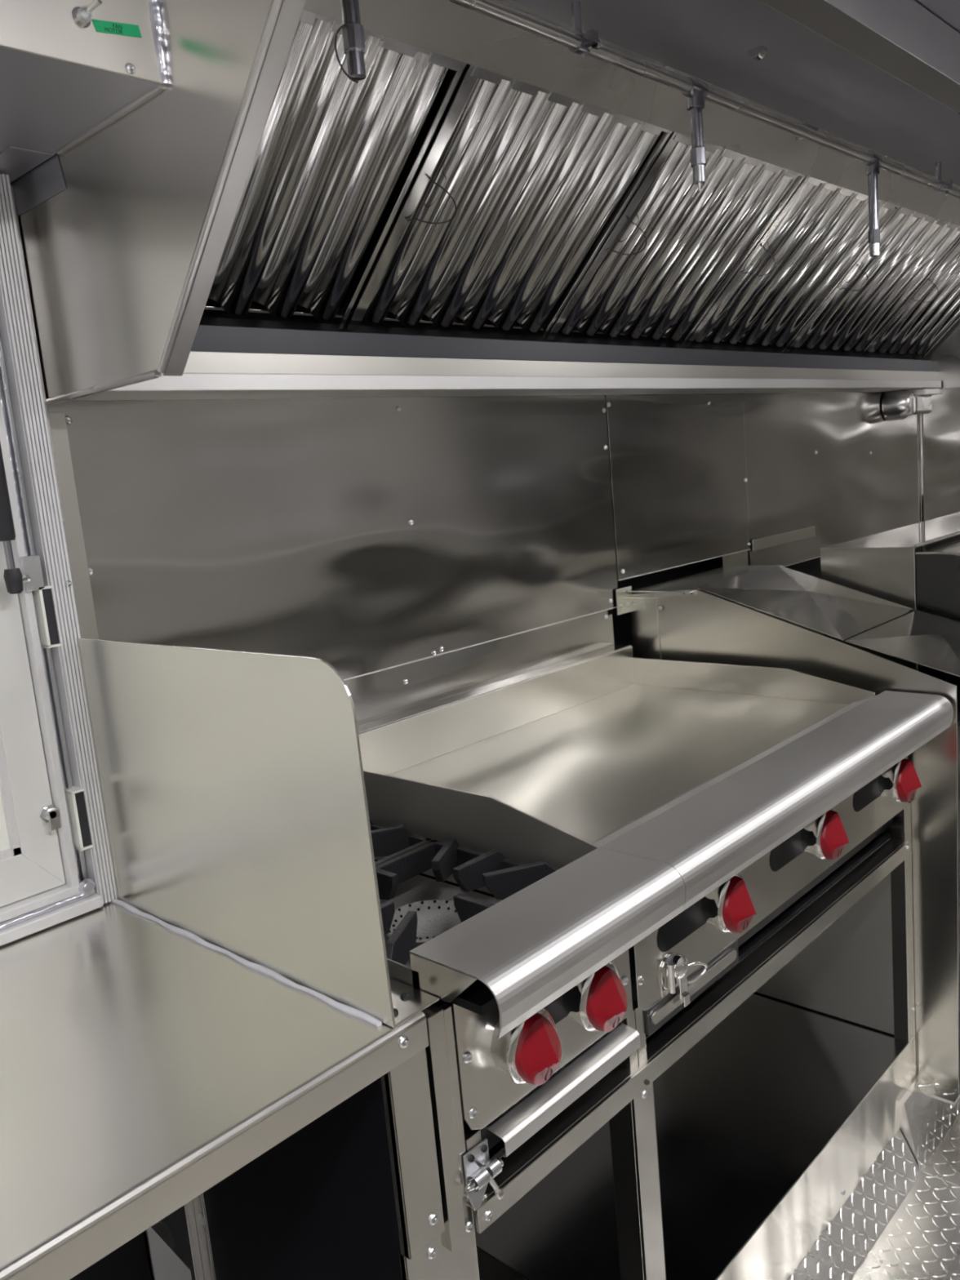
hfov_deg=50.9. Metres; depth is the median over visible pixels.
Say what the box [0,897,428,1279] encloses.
countertop
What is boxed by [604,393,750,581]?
wall panel
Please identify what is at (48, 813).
cam latch
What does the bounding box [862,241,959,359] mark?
filter
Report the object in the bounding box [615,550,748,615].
clip
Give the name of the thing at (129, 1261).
wall
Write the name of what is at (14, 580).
socket
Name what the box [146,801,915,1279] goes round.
stove
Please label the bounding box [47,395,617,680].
wall panel
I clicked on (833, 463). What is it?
wall panel
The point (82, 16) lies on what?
toggle switch
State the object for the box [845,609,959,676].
lid
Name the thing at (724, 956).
tray
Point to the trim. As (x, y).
(928, 1108)
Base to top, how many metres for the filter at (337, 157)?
0.329 m
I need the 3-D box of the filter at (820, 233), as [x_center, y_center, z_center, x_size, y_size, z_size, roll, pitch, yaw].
[0.728,-0.876,2.378,0.346,0.329,0.499,4,13,43]
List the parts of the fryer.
door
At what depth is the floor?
1.83 m
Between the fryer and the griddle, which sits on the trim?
the fryer
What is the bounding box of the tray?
[644,939,738,1035]
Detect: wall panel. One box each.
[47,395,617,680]
[344,608,614,733]
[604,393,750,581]
[742,391,920,565]
[923,386,959,520]
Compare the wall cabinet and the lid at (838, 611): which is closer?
the wall cabinet
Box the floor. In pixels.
[476,1111,959,1279]
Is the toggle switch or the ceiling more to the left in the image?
the toggle switch
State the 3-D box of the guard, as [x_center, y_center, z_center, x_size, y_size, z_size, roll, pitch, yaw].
[-0.286,0.179,1.164,0.572,0.362,0.064,4,13,43]
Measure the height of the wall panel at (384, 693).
0.240 m
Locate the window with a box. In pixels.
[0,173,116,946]
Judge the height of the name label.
0.016 m
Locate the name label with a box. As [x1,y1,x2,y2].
[91,18,142,38]
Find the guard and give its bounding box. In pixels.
[75,637,439,1027]
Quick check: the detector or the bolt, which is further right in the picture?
the detector
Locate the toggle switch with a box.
[71,0,102,28]
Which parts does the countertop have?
leg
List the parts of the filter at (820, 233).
handle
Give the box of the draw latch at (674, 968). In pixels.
[659,952,707,1007]
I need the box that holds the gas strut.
[0,443,44,594]
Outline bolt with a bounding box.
[462,1138,503,1210]
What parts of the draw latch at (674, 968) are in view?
plate, thumb lever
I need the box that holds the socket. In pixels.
[3,568,23,594]
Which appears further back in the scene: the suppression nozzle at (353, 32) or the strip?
the strip
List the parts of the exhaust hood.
panel, drip rail, panel, panel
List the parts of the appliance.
edge trim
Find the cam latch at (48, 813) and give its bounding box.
[38,803,61,830]
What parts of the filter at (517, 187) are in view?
handle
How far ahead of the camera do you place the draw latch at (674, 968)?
1.33 m
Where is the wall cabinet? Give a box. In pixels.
[0,0,168,216]
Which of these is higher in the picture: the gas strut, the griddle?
the gas strut
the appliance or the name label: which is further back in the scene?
the appliance
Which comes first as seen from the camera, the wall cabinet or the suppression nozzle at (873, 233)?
the wall cabinet
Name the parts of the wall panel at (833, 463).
cover strip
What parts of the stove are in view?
burner grate, panel, leg, rail plate, burner grate, frame, control knob, burner hotplate, control panel, rail, drip tray pull, control knob, frame, post, rail, kick panel, post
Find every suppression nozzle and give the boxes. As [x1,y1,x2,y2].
[334,0,366,83]
[689,106,706,191]
[867,172,879,257]
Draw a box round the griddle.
[357,644,953,1062]
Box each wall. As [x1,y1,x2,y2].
[69,1231,151,1279]
[143,397,959,1279]
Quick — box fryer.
[627,564,959,1090]
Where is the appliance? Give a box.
[789,511,959,688]
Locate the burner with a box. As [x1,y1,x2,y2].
[379,875,502,967]
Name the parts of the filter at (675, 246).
handle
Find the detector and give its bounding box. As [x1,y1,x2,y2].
[881,388,942,421]
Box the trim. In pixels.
[788,1075,959,1279]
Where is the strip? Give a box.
[919,413,925,551]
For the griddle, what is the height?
0.352 m
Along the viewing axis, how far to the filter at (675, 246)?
2.01 m
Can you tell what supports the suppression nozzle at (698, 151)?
hanging from the pipe
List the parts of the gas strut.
rod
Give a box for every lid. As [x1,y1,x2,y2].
[695,564,915,640]
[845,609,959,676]
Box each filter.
[204,9,466,328]
[343,63,672,339]
[544,131,806,346]
[683,175,900,351]
[784,206,959,355]
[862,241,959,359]
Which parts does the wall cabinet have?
panel, panel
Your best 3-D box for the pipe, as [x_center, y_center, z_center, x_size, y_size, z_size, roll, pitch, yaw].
[0.760,-0.966,1.988,0.042,0.081,2.990,4,13,43]
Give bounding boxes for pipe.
[445,0,959,199]
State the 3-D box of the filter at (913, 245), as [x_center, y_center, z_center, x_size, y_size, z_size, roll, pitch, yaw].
[1.070,-0.966,2.736,0.346,0.329,0.499,4,13,43]
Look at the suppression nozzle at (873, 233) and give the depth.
2.04 m
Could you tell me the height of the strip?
0.740 m
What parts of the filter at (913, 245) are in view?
handle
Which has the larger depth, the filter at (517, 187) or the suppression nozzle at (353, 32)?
the filter at (517, 187)
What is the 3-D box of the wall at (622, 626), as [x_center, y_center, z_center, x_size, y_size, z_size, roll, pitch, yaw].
[0.103,-0.011,2.217,0.040,2.120,6.700,4,13,43]
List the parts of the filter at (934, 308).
handle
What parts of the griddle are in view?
plate, frame, control knob, control panel, rail, control knob, control knob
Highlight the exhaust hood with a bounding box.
[9,0,959,405]
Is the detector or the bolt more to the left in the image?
the bolt
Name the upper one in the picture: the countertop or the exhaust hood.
the exhaust hood
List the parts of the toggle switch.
lever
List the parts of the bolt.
plate, bolt handle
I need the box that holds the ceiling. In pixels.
[429,0,959,56]

